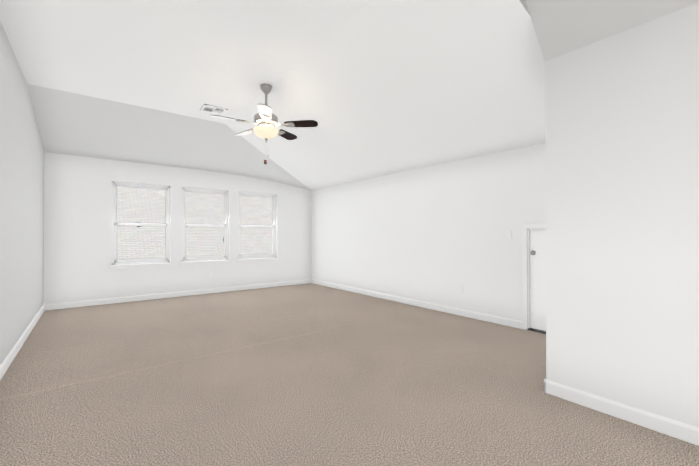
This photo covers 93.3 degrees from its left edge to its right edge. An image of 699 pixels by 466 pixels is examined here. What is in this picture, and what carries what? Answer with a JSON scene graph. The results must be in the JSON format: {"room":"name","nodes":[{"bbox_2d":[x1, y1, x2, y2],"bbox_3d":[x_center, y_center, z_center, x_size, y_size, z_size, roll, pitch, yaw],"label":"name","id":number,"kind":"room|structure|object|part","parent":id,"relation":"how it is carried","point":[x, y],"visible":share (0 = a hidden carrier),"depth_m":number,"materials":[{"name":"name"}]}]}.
{"room":"empty bonus room","nodes":[
{"label":"empty bonus room","id":0,"kind":"room"},
{"bbox_2d":[0,21,43,364],"bbox_3d":[-2.039,-0.273,1.533,0.150,2.900,9.300,0,0,-38],"label":"wall","id":1,"kind":"structure","parent":0,"point":[21,219],"depth_m":3.34,"materials":[{"name":"paint"}]},
{"bbox_2d":[0,304,43,379],"bbox_3d":[-1.974,1.130,1.574,0.014,0.095,9.000,0,0,-38],"label":"baseboard","id":2,"kind":"structure","parent":1,"relation":"attached to","point":[8,359],"depth_m":3.32,"materials":[{"name":"paint"}]},
{"bbox_2d":[43,152,310,303],"bbox_3d":[-2.889,-0.018,6.670,5.130,2.460,0.150,0,0,-38],"label":"wall","id":3,"kind":"structure","parent":0,"point":[77,226],"depth_m":5.84,"materials":[{"name":"paint"}]},
{"bbox_2d":[109,181,172,269],"bbox_3d":[-3.750,-0.132,5.975,0.969,1.522,0.179,0,0,-38],"label":"window","id":4,"kind":"structure","parent":3,"relation":"in","point":[122,263],"depth_m":5.96,"materials":[{"name":"white plastic"}]},
{"bbox_2d":[44,279,310,310],"bbox_3d":[-2.839,1.164,6.598,4.830,0.095,0.014,0,0,-38],"label":"baseboard","id":5,"kind":"structure","parent":3,"relation":"attached to","point":[63,305],"depth_m":6.11,"materials":[{"name":"paint"}]},
{"bbox_2d":[180,187,231,265],"bbox_3d":[-2.889,-0.128,6.646,0.965,1.522,0.179,0,0,-38],"label":"window","id":6,"kind":"structure","parent":3,"relation":"in","point":[202,260],"depth_m":6.65,"materials":[{"name":"white plastic"}]},
{"bbox_2d":[237,192,278,262],"bbox_3d":[-2.038,-0.123,7.310,0.963,1.522,0.179,0,0,-38],"label":"window","id":7,"kind":"structure","parent":3,"relation":"in","point":[256,258],"depth_m":7.34,"materials":[{"name":"white plastic"}]},
{"bbox_2d":[0,283,698,465],"bbox_3d":[-0.075,1.237,3.054,5.130,0.100,9.300,0,0,-38],"label":"floor","id":8,"kind":"structure","parent":0,"point":[309,374],"depth_m":2.45,"materials":[{"name":"carpet"}]},
{"bbox_2d":[0,0,698,189],"bbox_3d":[-0.075,-1.396,3.072,4.830,0.633,9.000,0,0,-38],"label":"ceiling","id":9,"kind":"structure","parent":0,"point":[375,88],"depth_m":3.35,"materials":[{"name":"paint"}]},
{"bbox_2d":[200,104,227,114],"bbox_3d":[-1.870,-1.698,4.553,0.306,0.010,0.266,0,0,-38],"label":"ceiling vent","id":10,"kind":"object","parent":9,"relation":"in","point":[213,109],"visible":1,"depth_m":4.55,"materials":[{"name":"white plastic"}]},
{"bbox_2d":[210,83,317,163],"bbox_3d":[-1.005,-1.262,3.829,1.148,0.892,1.160,0,0,-38],"label":"fan","id":11,"kind":"object","parent":9,"relation":"hanging from","point":[265,120],"visible":1,"depth_m":3.76,"materials":[{"name":"white metal"}]},
{"bbox_3d":[-1.326,-1.255,3.623,0.388,0.036,0.166,0,0,-38],"label":"blade","id":12,"kind":"part","parent":11,"relation":"part of","materials":[{"name":"white wood"}]},
{"bbox_3d":[-1.282,-1.252,4.103,0.186,0.036,0.387,0,0,-38],"label":"blade","id":13,"kind":"part","parent":11,"relation":"part of","materials":[{"name":"white wood"}]},
{"bbox_3d":[-0.877,-1.256,3.432,0.253,0.036,0.376,0,0,-38],"label":"blade","id":14,"kind":"part","parent":11,"relation":"part of","materials":[{"name":"white wood"}]},
{"bbox_3d":[-0.968,-1.149,3.832,0.292,0.102,0.292,0,0,-38],"label":"lamp shade","id":15,"kind":"part","parent":11,"relation":"part of","materials":[{"name":"beige glass"}]},
{"bbox_3d":[-0.808,-1.251,4.211,0.368,0.036,0.270,0,0,-38],"label":"blade","id":16,"kind":"part","parent":11,"relation":"part of","materials":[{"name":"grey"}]},
{"bbox_3d":[-0.559,-1.254,3.797,0.334,0.036,0.321,0,0,-38],"label":"blade","id":17,"kind":"part","parent":11,"relation":"part of","materials":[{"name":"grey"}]},
{"bbox_2d":[311,143,545,320],"bbox_3d":[1.888,0.064,4.593,0.150,2.267,9.300,0,0,-38],"label":"wall","id":18,"kind":"structure","parent":0,"point":[435,234],"depth_m":5.10,"materials":[{"name":"paint"}]},
{"bbox_2d":[311,279,521,328],"bbox_3d":[0.604,1.160,6.098,0.014,0.095,5.036,0,0,-38],"label":"baseboard","id":19,"kind":"structure","parent":18,"relation":"attached to","point":[486,317],"depth_m":5.19,"materials":[{"name":"paint"}]},
{"bbox_2d":[506,230,511,238],"bbox_3d":[2.048,0.015,4.249,0.021,0.119,0.074,0,0,-38],"label":"light switch","id":20,"kind":"object","parent":18,"relation":"attached to","point":[508,234],"visible":1,"depth_m":4.25,"materials":[{"name":"white plastic"}]},
{"bbox_2d":[522,223,545,333],"bbox_3d":[2.421,0.537,3.860,0.127,1.312,0.736,0,0,-38],"label":"door","id":21,"kind":"structure","parent":18,"relation":"in","point":[534,286],"depth_m":4.03,"materials":[{"name":"paint"}]},
{"bbox_2d":[545,3,698,427],"bbox_3d":[3.030,-0.055,1.731,1.570,2.467,3.080,0,0,-38],"label":"wall","id":22,"kind":"structure","parent":0,"point":[622,201],"depth_m":2.08,"materials":[{"name":"paint"}]},
{"bbox_2d":[544,379,698,445],"bbox_3d":[2.401,1.127,1.241,0.014,0.095,3.094,0,0,-38],"label":"baseboard","id":23,"kind":"structure","parent":22,"relation":"attached to","point":[669,427],"depth_m":2.07,"materials":[{"name":"paint"}]},
{"label":"outside","id":24,"kind":"structure","parent":0,"visible":0},
{"bbox_2d":[117,186,271,262],"bbox_3d":[-4.967,-0.349,12.565,28.000,0.001,18.000,0,40,-38],"label":"roof","id":25,"kind":"structure","parent":24,"point":[155,240],"depth_m":11.91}
]}

